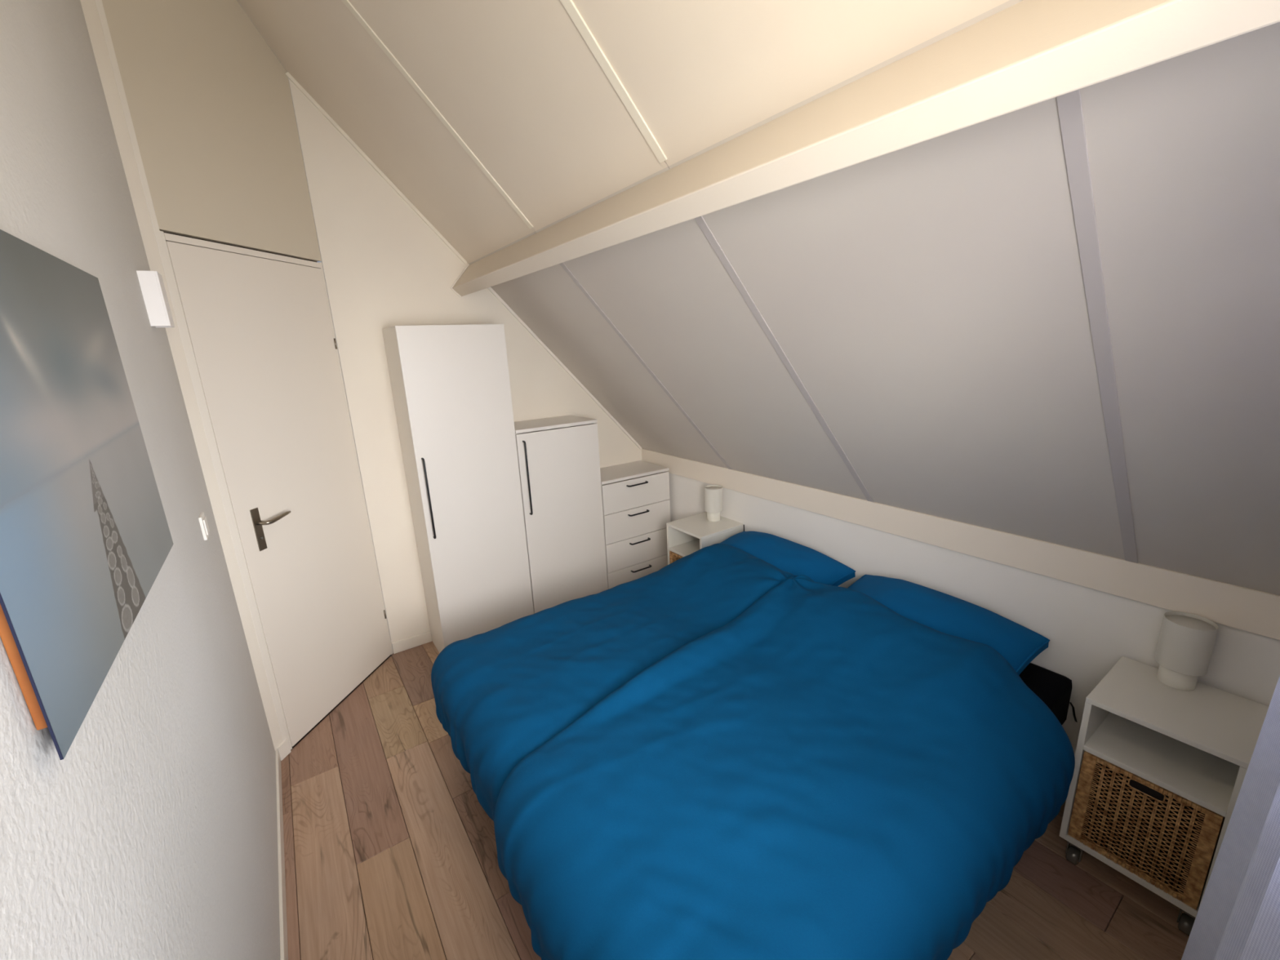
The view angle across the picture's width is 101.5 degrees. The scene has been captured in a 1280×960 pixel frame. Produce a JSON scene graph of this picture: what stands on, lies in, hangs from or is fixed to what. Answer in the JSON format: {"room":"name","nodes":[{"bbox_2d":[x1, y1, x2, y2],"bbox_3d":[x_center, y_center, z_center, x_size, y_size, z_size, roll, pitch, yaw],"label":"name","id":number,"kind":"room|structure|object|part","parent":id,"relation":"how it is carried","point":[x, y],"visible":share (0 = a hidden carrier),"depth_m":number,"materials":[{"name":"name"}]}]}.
{"room":"attic bedroom","nodes":[
{"label":"attic bedroom","id":0,"kind":"room"},
{"bbox_2d":[0,0,279,959],"bbox_3d":[-0.964,-0.255,0.762,0.080,3.867,2.989,-12,17,-33],"label":"wall","id":1,"kind":"structure","parent":0,"point":[154,835],"depth_m":1.08,"materials":[{"name":"paint"}]},
{"bbox_2d":[0,229,173,759],"bbox_3d":[-0.922,-0.060,0.857,0.021,0.616,0.872,-12,17,-33],"label":"wall picture","id":2,"kind":"object","parent":1,"relation":"attached to","point":[86,538],"visible":1,"depth_m":0.75,"materials":[{"name":"blue"}]},
{"bbox_3d":[-0.922,-0.050,0.858,0.018,0.536,0.818,-12,17,-33],"label":"batten frame","id":3,"kind":"part","parent":2,"relation":"part of","materials":[{"name":"orange wood"}]},
{"bbox_3d":[-0.914,-0.061,0.862,0.002,0.616,0.872,-12,17,-33],"label":"backing plate","id":4,"kind":"part","parent":2,"relation":"part of","materials":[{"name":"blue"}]},
{"bbox_2d":[136,270,174,328],"bbox_3d":[-1.614,-0.600,1.745,0.050,0.171,0.100,-12,17,-33],"label":"wall light","id":5,"kind":"object","parent":1,"relation":"attached to","point":[151,282],"visible":1,"depth_m":1.71,"materials":[{"name":"white plastic"}]},
{"bbox_2d":[80,0,283,751],"bbox_3d":[-1.777,-0.648,2.429,0.102,3.867,0.912,0,15,9],"label":"door frame","id":6,"kind":"structure","parent":1,"relation":"in","point":[91,13],"depth_m":2.03,"materials":[{"name":"paint"}]},
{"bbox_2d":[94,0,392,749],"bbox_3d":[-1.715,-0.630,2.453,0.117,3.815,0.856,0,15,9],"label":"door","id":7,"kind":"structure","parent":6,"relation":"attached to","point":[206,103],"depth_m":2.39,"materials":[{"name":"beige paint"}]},
{"bbox_3d":[-1.804,-0.423,2.095,0.053,3.600,0.040,0,15,9],"label":"frame","id":8,"kind":"part","parent":7,"relation":"part of","materials":[{"name":"beige wood"}]},
{"bbox_3d":[-1.798,-1.763,2.179,0.048,1.479,0.832,0,15,9],"label":"panel","id":9,"kind":"part","parent":7,"relation":"part of","materials":[{"name":"beige wood"}]},
{"bbox_3d":[-1.730,0.224,2.373,0.006,0.197,0.039,0,15,9],"label":"handle plate","id":10,"kind":"part","parent":7,"relation":"part of","materials":[{"name":"silver metal"}]},
{"bbox_3d":[-1.689,0.175,2.420,0.061,0.027,0.145,0,15,9],"label":"handle lever","id":11,"kind":"part","parent":7,"relation":"part of","materials":[{"name":"silver metal"}]},
{"bbox_3d":[-1.652,-0.018,3.045,0.048,2.330,0.016,0,15,9],"label":"frame","id":12,"kind":"part","parent":7,"relation":"part of","materials":[{"name":"beige paint"}]},
{"bbox_2d":[276,738,291,760],"bbox_3d":[-1.702,1.290,2.500,0.010,0.075,0.059,0,15,9],"label":"baseboard","id":13,"kind":"structure","parent":6,"relation":"attached to","point":[284,749],"depth_m":2.50,"materials":[{"name":"beige wood"}]},
{"bbox_2d":[198,511,209,540],"bbox_3d":[-1.544,0.163,1.855,0.014,0.084,0.084,-12,17,-33],"label":"light switch","id":14,"kind":"object","parent":1,"relation":"attached to","point":[202,519],"visible":1,"depth_m":1.83,"materials":[{"name":"white plastic"}]},
{"bbox_2d":[275,750,288,959],"bbox_3d":[-0.846,1.572,1.263,0.010,0.070,2.997,-12,17,-33],"label":"baseboard","id":15,"kind":"structure","parent":1,"relation":"attached to","point":[282,881],"depth_m":1.90,"materials":[{"name":"beige wood"}]},
{"bbox_2d":[288,78,642,652],"bbox_3d":[-0.846,-0.623,3.519,2.004,3.193,0.080,-12,17,-33],"label":"wall","id":16,"kind":"structure","parent":0,"point":[384,266],"depth_m":3.03,"materials":[{"name":"paint"}]},
{"bbox_2d":[391,631,431,653],"bbox_3d":[-1.475,1.050,3.389,0.236,0.075,0.012,-12,17,-33],"label":"baseboard","id":17,"kind":"structure","parent":16,"relation":"attached to","point":[399,646],"depth_m":3.38,"materials":[{"name":"beige wood"}]},
{"bbox_2d":[284,71,641,449],"bbox_3d":[-0.853,-1.111,3.347,2.002,2.159,0.012,-12,17,-33],"label":"trim","id":18,"kind":"structure","parent":16,"relation":"attached to","point":[289,76],"depth_m":3.04,"materials":[{"name":"beige wood"}]},
{"bbox_2d":[280,640,1189,959],"bbox_3d":[0.045,1.347,2.251,2.788,0.063,3.840,-12,17,-33],"label":"floor","id":19,"kind":"structure","parent":0,"point":[390,851],"depth_m":1.88,"materials":[{"name":"brown wood"}]},
{"bbox_2d":[382,324,533,653],"bbox_3d":[-1.068,0.090,3.214,0.580,1.986,0.406,-12,17,-33],"label":"wardrobe","id":20,"kind":"object","parent":19,"relation":"on","point":[451,384],"visible":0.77,"depth_m":3.03,"materials":[{"name":"beige wood"}]},
{"bbox_3d":[-1.314,0.135,3.081,0.016,1.986,0.354,-12,17,-33],"label":"panel","id":21,"kind":"part","parent":20,"relation":"part of","materials":[{"name":"beige wood"}]},
{"bbox_3d":[-1.173,0.107,2.909,0.011,0.469,0.033,-12,17,-33],"label":"handle","id":22,"kind":"part","parent":20,"relation":"part of","materials":[{"name":"black metal"}]},
{"bbox_2d":[514,414,608,613],"bbox_3d":[-0.582,0.285,3.605,0.569,1.372,0.406,-12,17,-33],"label":"cabinet","id":23,"kind":"object","parent":19,"relation":"on","point":[558,460],"visible":0.68,"depth_m":3.44,"materials":[{"name":"beige wood"}]},
{"bbox_3d":[-0.692,-0.009,3.227,0.011,0.473,0.033,-12,17,-33],"label":"handle","id":24,"kind":"part","parent":23,"relation":"part of","materials":[{"name":"black metal"}]},
{"bbox_3d":[-0.697,0.229,3.760,0.537,1.281,0.006,-12,17,-33],"label":"panel","id":25,"kind":"part","parent":23,"relation":"part of","materials":[{"name":"beige wood"}]},
{"bbox_3d":[-0.621,-0.372,3.450,0.569,0.021,0.373,-12,17,-33],"label":"panel","id":26,"kind":"part","parent":23,"relation":"part of","materials":[{"name":"white wood"}]},
{"bbox_2d":[600,460,670,589],"bbox_3d":[-0.099,0.388,3.974,0.582,0.945,0.406,-12,17,-33],"label":"dresser","id":27,"kind":"object","parent":19,"relation":"on","point":[635,495],"visible":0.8,"depth_m":3.81,"materials":[{"name":"beige wood"}]},
{"bbox_3d":[-0.129,-0.062,3.872,0.582,0.021,0.373,-12,17,-33],"label":"panel","id":28,"kind":"part","parent":27,"relation":"part of","materials":[{"name":"white wood"}]},
{"bbox_3d":[-0.115,0.061,3.892,0.578,0.213,0.345,-12,17,-33],"label":"drawer","id":29,"kind":"part","parent":27,"relation":"part of","materials":[{"name":"white wood"}]},
{"bbox_3d":[-0.096,0.481,4.000,0.578,0.212,0.345,-12,17,-33],"label":"drawer","id":30,"kind":"part","parent":27,"relation":"part of","materials":[{"name":"white wood"}]},
{"bbox_3d":[-0.105,0.271,3.946,0.578,0.214,0.345,-12,17,-33],"label":"drawer","id":31,"kind":"part","parent":27,"relation":"part of","materials":[{"name":"white wood"}]},
{"bbox_3d":[-0.087,0.691,4.054,0.578,0.214,0.345,-12,17,-33],"label":"drawer","id":32,"kind":"part","parent":27,"relation":"part of","materials":[{"name":"white wood"}]},
{"bbox_3d":[-0.015,0.029,3.720,0.175,0.011,0.033,-12,17,-33],"label":"handle","id":33,"kind":"part","parent":27,"relation":"part of","materials":[{"name":"black metal"}]},
{"bbox_3d":[-0.005,0.239,3.774,0.175,0.011,0.033,-12,17,-33],"label":"handle","id":34,"kind":"part","parent":27,"relation":"part of","materials":[{"name":"black metal"}]},
{"bbox_3d":[0.004,0.450,3.828,0.175,0.011,0.033,-12,17,-33],"label":"handle","id":35,"kind":"part","parent":27,"relation":"part of","materials":[{"name":"black metal"}]},
{"bbox_3d":[0.014,0.659,3.882,0.175,0.011,0.033,-12,17,-33],"label":"handle","id":36,"kind":"part","parent":27,"relation":"part of","materials":[{"name":"black metal"}]},
{"bbox_2d":[666,511,743,564],"bbox_3d":[0.439,0.617,3.502,0.365,0.689,0.348,-12,17,-33],"label":"nightstand","id":37,"kind":"object","parent":19,"relation":"on","point":[687,535],"visible":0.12,"depth_m":3.41,"materials":[{"name":"white wood"}]},
{"bbox_2d":[669,551,683,563],"bbox_3d":[0.432,0.635,3.501,0.344,0.336,0.308,-12,17,-33],"label":"basket","id":38,"kind":"object","parent":37,"relation":"on","point":[673,557],"visible":0.12,"depth_m":3.47,"materials":[{"name":"wicker"}]},
{"bbox_3d":[0.341,0.529,3.620,0.365,0.535,0.017,-12,17,-33],"label":"panel","id":39,"kind":"part","parent":37,"relation":"part of","materials":[{"name":"white wood"}]},
{"bbox_2d":[668,538,699,556],"bbox_3d":[0.429,0.457,3.459,0.358,0.017,0.314,-12,17,-33],"label":"shelf","id":40,"kind":"object","parent":37,"relation":"attached to","point":[684,548],"depth_m":3.49,"materials":[{"name":"white wood"}]},
{"bbox_3d":[0.424,0.292,3.418,0.365,0.017,0.348,-12,17,-33],"label":"panel","id":41,"kind":"part","parent":37,"relation":"part of","materials":[{"name":"white wood"}]},
{"bbox_2d":[704,484,723,521],"bbox_3d":[0.486,0.155,3.453,0.121,0.225,0.121,-12,17,-33],"label":"table lamp","id":42,"kind":"object","parent":37,"relation":"on","point":[713,494],"visible":1,"depth_m":3.41,"materials":[{"name":"beige ceramic"}]},
{"bbox_3d":[0.531,0.589,3.355,0.365,0.535,0.017,-12,17,-33],"label":"panel","id":43,"kind":"part","parent":37,"relation":"part of","materials":[{"name":"white wood"}]},
{"bbox_2d":[1018,662,1077,724],"bbox_3d":[0.393,1.031,2.214,1.935,0.535,1.773,-12,17,-33],"label":"bed","id":44,"kind":"object","parent":19,"relation":"on","point":[1054,689],"visible":0.12,"depth_m":1.97,"materials":[{"name":"black fabric"}]},
{"bbox_2d":[431,542,793,821],"bbox_3d":[-0.028,0.778,2.399,1.639,0.533,1.022,-12,17,-33],"label":"duvet","id":45,"kind":"object","parent":44,"relation":"on","point":[501,693],"visible":0.81,"depth_m":2.19,"materials":[{"name":"blue fabric"}]},
{"bbox_2d":[493,574,1075,959],"bbox_3d":[0.448,0.940,1.698,1.694,0.570,1.148,-12,17,-33],"label":"duvet","id":46,"kind":"object","parent":44,"relation":"on","point":[824,771],"visible":1,"depth_m":1.45,"materials":[{"name":"blue fabric"}]},
{"bbox_2d":[720,531,855,586],"bbox_3d":[0.701,0.455,2.905,0.473,0.222,0.798,-12,17,-33],"label":"pillow","id":47,"kind":"object","parent":44,"relation":"on","point":[788,556],"visible":0.51,"depth_m":2.75,"materials":[{"name":"blue fabric"}]},
{"bbox_2d":[847,574,1049,675],"bbox_3d":[1.185,0.608,2.229,0.473,0.222,0.788,-12,17,-33],"label":"pillow","id":48,"kind":"object","parent":44,"relation":"on","point":[1018,644],"visible":0.43,"depth_m":2.09,"materials":[{"name":"blue fabric"}]},
{"bbox_2d":[1058,656,1269,936],"bbox_3d":[1.681,1.023,1.708,0.365,0.689,0.348,-12,17,-33],"label":"nightstand","id":49,"kind":"object","parent":19,"relation":"on","point":[1197,745],"visible":0.49,"depth_m":1.61,"materials":[{"name":"white wood"}]},
{"bbox_3d":[1.584,0.935,1.825,0.365,0.535,0.017,-12,17,-33],"label":"panel","id":50,"kind":"part","parent":49,"relation":"part of","materials":[{"name":"white wood"}]},
{"bbox_3d":[1.690,1.214,1.757,0.365,0.021,0.314,-12,17,-33],"label":"panel","id":51,"kind":"part","parent":49,"relation":"part of","materials":[{"name":"white wood"}]},
{"bbox_2d":[1067,751,1225,910],"bbox_3d":[1.674,1.041,1.707,0.344,0.336,0.308,-12,17,-33],"label":"basket","id":52,"kind":"object","parent":49,"relation":"on","point":[1168,840],"visible":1,"depth_m":1.60,"materials":[{"name":"wicker"}]},
{"bbox_2d":[1083,712,1239,817],"bbox_3d":[1.672,0.863,1.665,0.358,0.017,0.314,-12,17,-33],"label":"shelf","id":53,"kind":"object","parent":49,"relation":"attached to","point":[1206,780],"depth_m":1.62,"materials":[{"name":"white wood"}]},
{"bbox_3d":[1.667,0.698,1.624,0.365,0.017,0.348,-12,17,-33],"label":"panel","id":54,"kind":"part","parent":49,"relation":"part of","materials":[{"name":"white wood"}]},
{"bbox_2d":[1154,611,1218,690],"bbox_3d":[1.748,0.554,1.683,0.121,0.225,0.121,-12,17,-33],"label":"table lamp","id":55,"kind":"object","parent":49,"relation":"on","point":[1186,641],"visible":1,"depth_m":1.65,"materials":[{"name":"beige ceramic"}]},
{"bbox_3d":[1.773,0.995,1.560,0.365,0.535,0.017,-12,17,-33],"label":"panel","id":56,"kind":"part","parent":49,"relation":"part of","materials":[{"name":"white wood"}]},
{"bbox_2d":[236,0,1279,595],"bbox_3d":[-0.050,-1.078,1.699,2.778,2.973,3.740,-12,17,-33],"label":"ceiling","id":57,"kind":"structure","parent":0,"point":[1008,266],"depth_m":1.42,"materials":[{"name":"paint"}]},
{"bbox_3d":[-1.369,-1.845,2.203,1.433,1.544,0.988,-12,17,-33],"label":"panel","id":58,"kind":"part","parent":57,"relation":"part of","materials":[{"name":"paint"}]},
{"bbox_3d":[-0.804,-1.667,1.413,1.433,1.544,0.979,-12,17,-33],"label":"panel","id":59,"kind":"part","parent":57,"relation":"part of","materials":[{"name":"paint"}]},
{"bbox_3d":[-0.222,-0.697,3.281,1.245,1.342,0.988,-12,17,-33],"label":"panel","id":60,"kind":"part","parent":57,"relation":"part of","materials":[{"name":"grey paint"}]},
{"bbox_3d":[0.343,-0.519,2.491,1.245,1.342,0.979,-12,17,-33],"label":"panel","id":61,"kind":"part","parent":57,"relation":"part of","materials":[{"name":"grey paint"}]},
{"bbox_3d":[-0.244,-1.490,0.629,1.433,1.544,0.971,-12,17,-33],"label":"panel","id":62,"kind":"part","parent":57,"relation":"part of","materials":[{"name":"paint"}]},
{"bbox_3d":[0.903,-0.342,1.708,1.245,1.342,0.971,-12,17,-33],"label":"panel","id":63,"kind":"part","parent":57,"relation":"part of","materials":[{"name":"grey paint"}]},
{"bbox_3d":[1.385,-0.190,1.033,1.245,1.342,0.708,-12,17,-33],"label":"panel","id":64,"kind":"part","parent":57,"relation":"part of","materials":[{"name":"grey paint"}]},
{"bbox_2d":[1181,675,1279,959],"bbox_3d":[1.096,0.472,0.771,1.620,2.216,0.290,-13,18,-36],"label":"curtain","id":65,"kind":"object","parent":57,"relation":"hanging from","point":[1237,917],"visible":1,"depth_m":0.98,"materials":[{"name":"fabric"}]},
{"bbox_2d":[669,472,1279,755],"bbox_3d":[1.125,0.576,2.861,0.080,1.030,3.660,-12,17,-33],"label":"wall","id":66,"kind":"structure","parent":0,"point":[1088,630],"depth_m":2.08,"materials":[{"name":"white paint"}]},
{"bbox_2d":[641,448,1279,639],"bbox_3d":[1.066,0.146,2.723,0.014,0.135,3.660,-12,17,-33],"label":"trim","id":67,"kind":"structure","parent":66,"relation":"attached to","point":[1249,610],"depth_m":2.05,"materials":[{"name":"beige paint"}]}
]}

